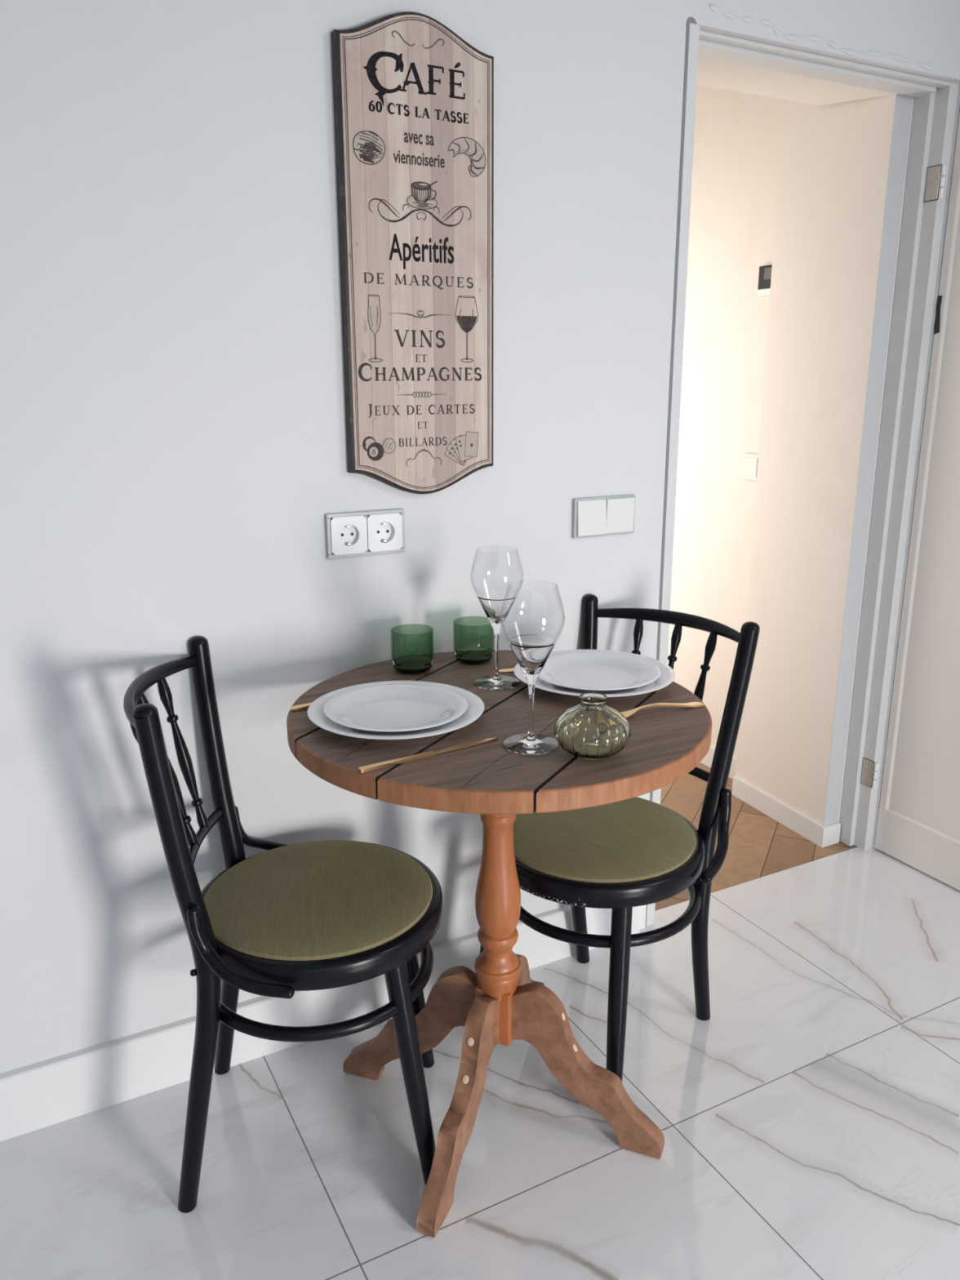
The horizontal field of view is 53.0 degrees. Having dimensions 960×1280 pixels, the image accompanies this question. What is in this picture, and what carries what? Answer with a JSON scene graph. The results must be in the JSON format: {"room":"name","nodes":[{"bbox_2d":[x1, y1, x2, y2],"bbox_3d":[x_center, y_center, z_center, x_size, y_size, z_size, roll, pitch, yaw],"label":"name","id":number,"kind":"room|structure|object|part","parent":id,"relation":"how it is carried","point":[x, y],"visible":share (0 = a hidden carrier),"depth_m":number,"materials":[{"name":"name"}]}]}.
{"room":"dining room","nodes":[
{"label":"dining room","id":0,"kind":"room"},
{"bbox_2d":[0,0,959,1073],"bbox_3d":[-0.851,-0.428,1.580,4.435,2.620,0.340,-8,17,-27],"label":"wall","id":1,"kind":"structure","parent":0,"point":[174,461],"depth_m":1.68,"materials":[{"name":"white paint"}]},
{"bbox_2d":[0,904,640,1142],"bbox_3d":[-1.168,0.875,1.546,3.518,0.124,0.019,-8,17,-27],"label":"baseboard","id":2,"kind":"structure","parent":1,"relation":"attached to","point":[45,1093],"depth_m":1.84,"materials":[{"name":"white paint"}]},
{"bbox_2d":[324,508,404,559],"bbox_3d":[-0.211,-0.198,1.787,0.153,0.082,0.012,-8,17,-27],"label":"double socket","id":3,"kind":"object","parent":1,"relation":"attached to","point":[348,534],"visible":1,"depth_m":1.78,"materials":[{"name":"grey plastic"}]},
{"bbox_2d":[331,11,493,493],"bbox_3d":[-0.107,-0.662,1.714,0.293,0.800,0.022,-8,17,-27],"label":"sign","id":4,"kind":"object","parent":1,"relation":"attached to","point":[414,100],"visible":1,"depth_m":1.69,"materials":[{"name":"brown wood"}]},
{"bbox_2d":[572,494,635,538],"bbox_3d":[0.264,-0.261,2.030,0.155,0.082,0.017,-8,17,-27],"label":"double light switch","id":5,"kind":"object","parent":1,"relation":"attached to","point":[601,516],"visible":1,"depth_m":2.02,"materials":[{"name":"grey plastic"}]},
{"bbox_2d":[640,904,646,928],"bbox_3d":[0.395,0.644,2.352,0.027,0.140,0.006,-8,17,-27],"label":"trim","id":6,"kind":"structure","parent":1,"relation":"attached to","point":[643,908],"depth_m":2.36,"materials":[{"name":"white paint"}]},
{"bbox_2d":[645,22,688,922],"bbox_3d":[0.400,-0.246,2.130,0.006,1.974,0.021,-8,17,-27],"label":"trim","id":7,"kind":"structure","parent":1,"relation":"attached to","point":[687,28],"depth_m":2.01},
{"bbox_2d":[686,17,697,28],"bbox_3d":[0.410,-1.197,1.869,0.025,0.022,0.006,-8,17,-27],"label":"trim","id":8,"kind":"structure","parent":1,"relation":"attached to","point":[691,20],"depth_m":1.86,"materials":[{"name":"paint"}]},
{"bbox_2d":[645,22,959,926],"bbox_3d":[0.774,-0.321,2.363,0.883,1.994,0.107,-8,17,-27],"label":"trim","id":9,"kind":"structure","parent":1,"relation":"attached to","point":[936,108],"depth_m":2.40,"materials":[{"name":"paint"}]},
{"bbox_2d":[709,3,933,71],"bbox_3d":[0.735,-1.264,2.028,0.651,0.038,0.010,-8,17,-27],"label":"trim","id":10,"kind":"structure","parent":1,"relation":"attached to","point":[713,6],"depth_m":2.01,"materials":[{"name":"white paint"}]},
{"bbox_2d":[860,111,959,890],"bbox_3d":[1.306,-0.260,2.198,0.071,1.949,0.828,-8,17,-27],"label":"door","id":11,"kind":"structure","parent":1,"relation":"in","point":[918,824],"depth_m":2.51,"materials":[{"name":"paint"}]},
{"bbox_3d":[1.327,-0.275,2.182,0.033,1.733,0.728,-8,17,-27],"label":"panel","id":12,"kind":"part","parent":11,"relation":"part of","materials":[{"name":"paint"}]},
{"bbox_2d":[0,762,959,1279],"bbox_3d":[-0.216,1.160,0.780,4.435,0.030,6.250,-8,17,-27],"label":"floor","id":13,"kind":"structure","parent":0,"point":[810,1126],"depth_m":1.71,"materials":[{"name":"white tile"}]},
{"bbox_2d":[123,635,443,1213],"bbox_3d":[-0.306,0.461,1.636,0.486,0.877,0.466,-1,15,-4],"label":"bistro chair","id":14,"kind":"object","parent":13,"relation":"on","point":[280,921],"visible":0.99,"depth_m":1.54,"materials":[{"name":"black paint"}]},
{"bbox_3d":[-0.510,0.076,1.514,0.080,0.028,0.370,-1,15,-4],"label":"rail","id":15,"kind":"part","parent":14,"relation":"part of","materials":[{"name":"black paint"}]},
{"bbox_3d":[-0.447,0.505,1.474,0.096,0.878,0.059,-12,19,-37],"label":"post","id":16,"kind":"part","parent":14,"relation":"part of","materials":[{"name":"black paint"}]},
{"bbox_3d":[-0.460,0.343,1.591,0.036,0.024,0.311,-1,15,-4],"label":"rail","id":17,"kind":"part","parent":14,"relation":"part of","materials":[{"name":"black paint"}]},
{"bbox_3d":[-0.472,0.424,1.773,0.096,0.878,0.059,8,17,28],"label":"post","id":18,"kind":"part","parent":14,"relation":"part of","materials":[{"name":"black paint"}]},
{"bbox_2d":[203,840,432,960],"bbox_3d":[-0.273,0.439,1.633,0.385,0.048,0.385,-1,15,-4],"label":"seat cushion","id":19,"kind":"object","parent":14,"relation":"on","point":[324,900],"depth_m":1.58,"materials":[{"name":"green fabric"}]},
{"bbox_3d":[-0.112,0.705,1.580,0.094,0.434,0.037,5,16,18],"label":"leg","id":20,"kind":"part","parent":14,"relation":"part of","materials":[{"name":"black paint"}]},
{"bbox_3d":[-0.134,0.635,1.836,0.094,0.434,0.037,-8,17,-26],"label":"leg","id":21,"kind":"part","parent":14,"relation":"part of","materials":[{"name":"black paint"}]},
{"bbox_2d":[286,649,711,1237],"bbox_3d":[0.032,0.488,1.696,0.689,0.786,0.689,-8,17,-27],"label":"pedestal table","id":22,"kind":"object","parent":13,"relation":"on","point":[500,1003],"visible":0.88,"depth_m":1.59,"materials":[{"name":"brown wood"}]},
{"bbox_2d":[289,702,312,711],"bbox_3d":[-0.220,0.096,1.612,0.197,0.014,0.023,-7,17,-25],"label":"fork","id":23,"kind":"object","parent":22,"relation":"on","point":[299,707],"visible":0.08,"depth_m":1.57,"materials":[{"name":"gold metal"}]},
{"bbox_2d":[306,680,484,739],"bbox_3d":[-0.132,0.116,1.524,0.278,0.023,0.278,-8,17,-27],"label":"dinner plate","id":24,"kind":"object","parent":22,"relation":"on","point":[475,708],"visible":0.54,"depth_m":1.48,"materials":[{"name":"white ceramic"}]},
{"bbox_2d":[323,683,467,733],"bbox_3d":[-0.132,0.112,1.513,0.225,0.021,0.225,-8,17,-27],"label":"plate","id":25,"kind":"object","parent":24,"relation":"on","point":[398,707],"visible":1,"depth_m":1.53,"materials":[{"name":"white ceramic"}]},
{"bbox_3d":[-0.129,0.723,1.815,0.281,0.271,0.031,5,16,18],"label":"leg","id":26,"kind":"part","parent":22,"relation":"part of","materials":[{"name":"brown wood"}]},
{"bbox_2d":[391,625,433,674],"bbox_3d":[-0.125,0.018,1.779,0.078,0.079,0.078,-8,17,-27],"label":"tumbler","id":27,"kind":"object","parent":22,"relation":"on","point":[410,664],"visible":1,"depth_m":1.78,"materials":[{"name":"green glass"}]},
{"bbox_2d":[358,736,498,773],"bbox_3d":[-0.070,0.162,1.387,0.232,0.006,0.015,-10,18,-32],"label":"table knife","id":28,"kind":"object","parent":22,"relation":"on","point":[371,767],"visible":1,"depth_m":1.37,"materials":[{"name":"gold metal"}]},
{"bbox_3d":[-0.116,0.171,1.355,0.118,0.006,0.010,-10,18,-32],"label":"handle","id":29,"kind":"part","parent":28,"relation":"part of","materials":[{"name":"gold metal"}]},
{"bbox_3d":[-0.021,0.154,1.418,0.116,0.002,0.015,-10,18,-32],"label":"blade","id":30,"kind":"part","parent":28,"relation":"part of","materials":[{"name":"gold metal"}]},
{"bbox_3d":[-0.033,0.778,1.611,0.031,0.271,0.281,6,16,22],"label":"leg","id":31,"kind":"part","parent":22,"relation":"part of","materials":[{"name":"brown wood"}]},
{"bbox_2d":[453,617,494,664],"bbox_3d":[-0.012,0.002,1.837,0.078,0.079,0.078,-8,17,-27],"label":"tumbler","id":32,"kind":"object","parent":22,"relation":"on","point":[468,655],"visible":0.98,"depth_m":1.83,"materials":[{"name":"green glass"}]},
{"bbox_2d":[473,591,519,689],"bbox_3d":[0.030,-0.040,1.679,0.092,0.241,0.092,-8,17,-27],"label":"wine glass","id":33,"kind":"object","parent":22,"relation":"on","point":[496,606],"visible":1,"depth_m":1.68,"materials":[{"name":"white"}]},
{"bbox_2d":[493,667,514,671],"bbox_3d":[0.136,0.048,1.806,0.232,0.006,0.016,-5,16,-17],"label":"table knife","id":34,"kind":"object","parent":22,"relation":"on","point":[513,668],"visible":0.09,"depth_m":1.78,"materials":[{"name":"gold metal"}]},
{"bbox_3d":[0.096,0.696,1.914,0.031,0.271,0.278,6,16,21],"label":"leg","id":35,"kind":"part","parent":22,"relation":"part of","materials":[{"name":"brown wood"}]},
{"bbox_2d":[502,635,559,755],"bbox_3d":[0.075,0.038,1.390,0.092,0.241,0.092,-8,17,-27],"label":"wine glass","id":36,"kind":"object","parent":22,"relation":"on","point":[531,652],"visible":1,"depth_m":1.40,"materials":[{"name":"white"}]},
{"bbox_3d":[0.189,0.754,1.698,0.281,0.271,0.031,6,16,22],"label":"leg","id":37,"kind":"part","parent":22,"relation":"part of","materials":[{"name":"brown wood"}]},
{"bbox_2d":[553,692,631,759],"bbox_3d":[0.161,0.122,1.382,0.109,0.085,0.109,-8,17,-27],"label":"glass vase","id":38,"kind":"object","parent":22,"relation":"on","point":[591,729],"visible":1,"depth_m":1.35,"materials":[{"name":"green glass"}]},
{"bbox_2d":[513,648,675,697],"bbox_3d":[0.202,0.065,1.709,0.284,0.023,0.284,-8,17,-27],"label":"dinner plate","id":39,"kind":"object","parent":22,"relation":"on","point":[667,676],"visible":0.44,"depth_m":1.66,"materials":[{"name":"white ceramic"}]},
{"bbox_2d":[537,651,660,692],"bbox_3d":[0.203,0.061,1.697,0.227,0.021,0.227,-8,17,-27],"label":"plate","id":40,"kind":"object","parent":39,"relation":"on","point":[586,671],"visible":0.92,"depth_m":1.72,"materials":[{"name":"white ceramic"}]},
{"bbox_2d":[620,702,704,718],"bbox_3d":[0.277,0.111,1.553,0.197,0.014,0.023,-6,16,-22],"label":"fork","id":41,"kind":"object","parent":22,"relation":"on","point":[628,713],"visible":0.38,"depth_m":1.56,"materials":[{"name":"gold metal"}]},
{"bbox_2d":[479,594,759,1081],"bbox_3d":[0.255,0.388,1.922,0.466,0.865,0.503,13,20,40],"label":"bistro chair","id":42,"kind":"object","parent":13,"relation":"on","point":[620,856],"visible":0.73,"depth_m":1.83,"materials":[{"name":"black paint"}]},
{"bbox_3d":[0.022,0.614,1.948,0.088,0.415,0.036,-5,16,-18],"label":"leg","id":43,"kind":"part","parent":42,"relation":"part of","materials":[{"name":"black paint"}]},
{"bbox_3d":[0.232,0.330,2.135,0.046,0.866,0.110,4,16,16],"label":"post","id":44,"kind":"part","parent":42,"relation":"part of","materials":[{"name":"black paint"}]},
{"bbox_2d":[513,796,696,883],"bbox_3d":[0.227,0.387,1.889,0.385,0.048,0.385,13,20,40],"label":"seat cushion","id":45,"kind":"object","parent":42,"relation":"on","point":[634,840],"depth_m":1.81,"materials":[{"name":"green fabric"}]},
{"bbox_3d":[0.251,0.666,1.752,0.036,0.415,0.088,3,15,11],"label":"leg","id":46,"kind":"part","parent":42,"relation":"part of","materials":[{"name":"black paint"}]},
{"bbox_3d":[0.395,-0.038,1.971,0.375,0.028,0.080,13,20,40],"label":"rail","id":47,"kind":"part","parent":42,"relation":"part of","materials":[{"name":"black paint"}]},
{"bbox_3d":[0.355,0.248,2.001,0.323,0.024,0.036,13,20,40],"label":"rail","id":48,"kind":"part","parent":42,"relation":"part of","materials":[{"name":"black paint"}]},
{"bbox_3d":[0.477,0.386,1.925,0.110,0.866,0.046,-7,17,-23],"label":"post","id":49,"kind":"part","parent":42,"relation":"part of","materials":[{"name":"black paint"}]},
{"bbox_2d":[667,84,783,758],"bbox_3d":[0.617,-0.949,3.486,0.118,2.620,1.450,-8,17,-27],"label":"wall","id":50,"kind":"structure","parent":0,"point":[736,149],"depth_m":3.08,"materials":[{"name":"beige paint"}]},
{"bbox_2d":[700,746,736,778],"bbox_3d":[0.565,0.290,3.791,0.011,0.072,1.450,-8,17,-27],"label":"baseboard","id":51,"kind":"structure","parent":50,"relation":"attached to","point":[707,760],"depth_m":3.34,"materials":[{"name":"white paint"}]},
{"bbox_2d":[741,453,758,480],"bbox_3d":[0.847,-0.540,3.003,0.014,0.080,0.080,-8,17,-27],"label":"light switch","id":52,"kind":"object","parent":50,"relation":"attached to","point":[749,461],"visible":0.8,"depth_m":3.00,"materials":[{"name":"white plastic"}]},
{"bbox_2d":[757,264,772,296],"bbox_3d":[0.856,-1.062,2.839,0.016,0.086,0.086,-8,17,-27],"label":"thermostat","id":53,"kind":"object","parent":50,"relation":"attached to","point":[765,271],"visible":0.56,"depth_m":2.85,"materials":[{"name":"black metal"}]},
{"bbox_2d":[696,56,896,105],"bbox_3d":[0.610,-1.395,2.194,0.721,0.243,0.260,-8,17,-27],"label":"ceiling","id":54,"kind":"structure","parent":0,"point":[713,73],"depth_m":2.25,"materials":[{"name":"beige paint"}]},
{"bbox_2d":[735,94,915,826],"bbox_3d":[0.999,-0.730,2.673,0.234,2.620,0.394,-8,17,-27],"label":"wall","id":55,"kind":"structure","parent":0,"point":[834,158],"depth_m":2.65,"materials":[{"name":"beige paint"}]},
{"bbox_2d":[731,776,840,847],"bbox_3d":[0.923,0.520,2.962,0.069,0.062,0.406,-8,17,-27],"label":"baseboard","id":56,"kind":"structure","parent":55,"relation":"attached to","point":[822,836],"depth_m":2.90,"materials":[{"name":"white paint"}]},
{"bbox_2d":[823,93,913,826],"bbox_3d":[1.015,-0.673,2.465,0.058,2.620,0.001,-8,17,-27],"label":"door frame","id":57,"kind":"structure","parent":0,"point":[904,104],"depth_m":2.51,"materials":[{"name":"grey paint"}]}
]}

